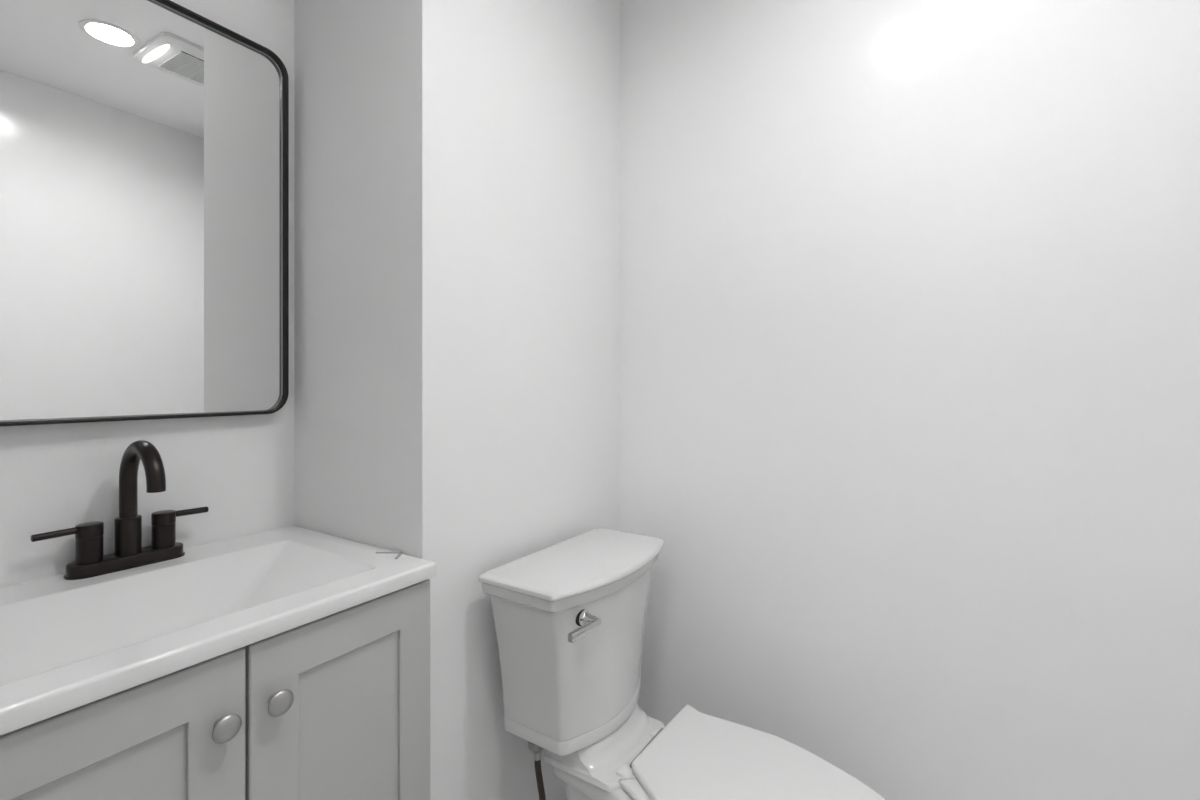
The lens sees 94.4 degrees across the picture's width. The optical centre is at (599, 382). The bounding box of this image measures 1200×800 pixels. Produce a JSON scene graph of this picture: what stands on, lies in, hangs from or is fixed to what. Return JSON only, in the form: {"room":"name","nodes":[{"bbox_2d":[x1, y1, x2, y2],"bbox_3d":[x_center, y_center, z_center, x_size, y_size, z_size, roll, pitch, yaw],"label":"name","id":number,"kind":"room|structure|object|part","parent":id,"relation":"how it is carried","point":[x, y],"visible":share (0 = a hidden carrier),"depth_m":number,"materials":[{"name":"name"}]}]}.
{"room":"bathroom","nodes":[
{"label":"bathroom","id":0,"kind":"room"},
{"bbox_2d":[0,0,293,586],"bbox_3d":[-0.893,-0.055,1.080,0.100,2.430,0.740,0,0,33],"label":"wall","id":1,"kind":"structure","parent":0,"point":[54,477],"depth_m":1.09,"materials":[{"name":"white paint"}]},
{"bbox_2d":[0,0,288,425],"bbox_3d":[-0.856,-0.329,1.008,0.025,0.792,0.566,0,0,32],"label":"wall mirror","id":2,"kind":"object","parent":1,"relation":"attached to","point":[144,144],"visible":1,"depth_m":1.02,"materials":[{"name":"black mirror"}]},
{"bbox_2d":[294,0,619,799],"bbox_3d":[-0.323,-0.055,1.452,0.445,2.430,0.708,0,0,33],"label":"wall","id":3,"kind":"structure","parent":0,"point":[457,162],"depth_m":1.19,"materials":[{"name":"white paint"}]},
{"bbox_2d":[620,0,1199,799],"bbox_3d":[0.738,-0.055,1.240,1.763,2.430,0.100,0,0,33],"label":"wall","id":4,"kind":"structure","parent":0,"point":[909,290],"depth_m":1.21,"materials":[{"name":"white paint"}]},
{"bbox_3d":[0.044,1.210,0.056,2.788,0.100,2.842,0,0,33],"label":"floor","id":5,"kind":"structure","parent":0,"visible":0},
{"bbox_2d":[0,579,429,799],"bbox_3d":[-0.663,0.755,0.879,0.496,0.809,0.612,0,0,33],"label":"vanity cabinet","id":6,"kind":"object","parent":5,"relation":"on","point":[336,706],"visible":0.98,"depth_m":0.78,"materials":[{"name":"grey paint"}]},
{"bbox_3d":[-0.569,0.710,0.632,0.019,0.701,0.301,0,0,33],"label":"door","id":7,"kind":"part","parent":6,"relation":"part of","materials":[{"name":"grey paint"}]},
{"bbox_2d":[0,525,435,735],"bbox_3d":[-0.670,0.365,0.884,0.486,0.081,0.622,0,0,33],"label":"sink","id":8,"kind":"object","parent":6,"relation":"in","point":[66,645],"visible":0.96,"depth_m":0.86,"materials":[{"name":"white ceramic"}]},
{"bbox_2d":[31,440,208,579],"bbox_3d":[-0.838,0.212,0.982,0.190,0.226,0.190,0,0,-15],"label":"faucet","id":9,"kind":"object","parent":8,"relation":"on","point":[90,559],"visible":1,"depth_m":0.97,"materials":[{"name":"black metal"}]},
{"bbox_3d":[-0.893,0.248,0.912,0.011,0.012,0.056,0,0,31],"label":"lever","id":10,"kind":"part","parent":9,"relation":"part of","materials":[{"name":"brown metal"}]},
{"bbox_3d":[-0.870,0.272,0.948,0.036,0.064,0.036,0,0,33],"label":"handle","id":11,"kind":"part","parent":9,"relation":"part of","materials":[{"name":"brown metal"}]},
{"bbox_3d":[-0.842,0.315,0.992,0.053,0.021,0.169,0,0,33],"label":"plate","id":12,"kind":"part","parent":9,"relation":"part of","materials":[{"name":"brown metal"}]},
{"bbox_3d":[-0.789,0.169,0.958,0.150,0.141,0.026,0,0,33],"label":"spout","id":13,"kind":"part","parent":9,"relation":"part of","materials":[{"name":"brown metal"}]},
{"bbox_3d":[-0.813,0.272,1.036,0.036,0.064,0.036,0,0,33],"label":"handle","id":14,"kind":"part","parent":9,"relation":"part of","materials":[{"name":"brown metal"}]},
{"bbox_3d":[-0.788,0.248,1.071,0.011,0.012,0.056,0,0,35],"label":"lever","id":15,"kind":"part","parent":9,"relation":"part of","materials":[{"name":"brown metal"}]},
{"bbox_2d":[376,552,402,558],"bbox_3d":[-0.395,0.324,1.056,0.066,0.002,0.032,0,0,33],"label":"metal clip","id":16,"kind":"object","parent":8,"relation":"on","point":[400,553],"visible":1,"depth_m":1.06,"materials":[{"name":"grey metal"}]},
{"bbox_3d":[-0.486,0.446,0.720,0.025,0.035,0.035,0,0,33],"label":"knob","id":17,"kind":"part","parent":6,"relation":"part of","materials":[{"name":"silver metal"}]},
{"bbox_3d":[-0.449,0.445,0.777,0.025,0.035,0.035,0,0,33],"label":"knob","id":18,"kind":"part","parent":6,"relation":"part of","materials":[{"name":"silver metal"}]},
{"bbox_3d":[-0.400,0.710,0.890,0.019,0.701,0.307,0,0,33],"label":"door","id":19,"kind":"part","parent":6,"relation":"part of","materials":[{"name":"grey paint"}]},
{"bbox_2d":[478,528,886,799],"bbox_3d":[0.189,0.770,1.083,0.750,0.780,0.445,0,0,33],"label":"toilet","id":20,"kind":"object","parent":5,"relation":"on","point":[569,615],"visible":1,"depth_m":1.10,"materials":[{"name":"white ceramic"}]},
{"bbox_2d":[528,742,545,799],"bbox_3d":[-0.169,0.862,1.155,0.138,0.278,0.052,0,0,33],"label":"supply hose","id":21,"kind":"object","parent":20,"relation":"hanging from","point":[535,749],"visible":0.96,"depth_m":1.12,"materials":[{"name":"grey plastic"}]},
{"bbox_3d":[-0.024,0.401,1.223,0.240,0.041,0.445,0,0,33],"label":"tank lid","id":22,"kind":"part","parent":20,"relation":"part of","materials":[{"name":"white ceramic"}]},
{"bbox_3d":[-0.028,0.573,1.225,0.217,0.302,0.398,0,0,33],"label":"tank","id":23,"kind":"part","parent":20,"relation":"part of","materials":[{"name":"white ceramic"}]},
{"bbox_3d":[-0.027,0.457,1.028,0.012,0.022,0.078,0,0,45],"label":"lever arm","id":24,"kind":"part","parent":20,"relation":"part of","materials":[{"name":"silver metal"}]},
{"bbox_3d":[-0.019,0.449,1.057,0.027,0.031,0.031,0,0,33],"label":"flush lever","id":25,"kind":"part","parent":20,"relation":"part of","materials":[{"name":"silver metal"}]},
{"bbox_3d":[0.224,0.967,1.061,0.663,0.386,0.364,0,0,33],"label":"bowl","id":26,"kind":"part","parent":20,"relation":"part of","materials":[{"name":"white ceramic"}]},
{"bbox_3d":[0.293,0.767,1.015,0.489,0.013,0.362,0,0,33],"label":"seat","id":27,"kind":"part","parent":20,"relation":"part of","materials":[{"name":"white plastic"}]},
{"bbox_3d":[0.299,0.752,1.013,0.488,0.015,0.364,0,0,33],"label":"seat lid","id":28,"kind":"part","parent":20,"relation":"part of","materials":[{"name":"white plastic"}]}
]}

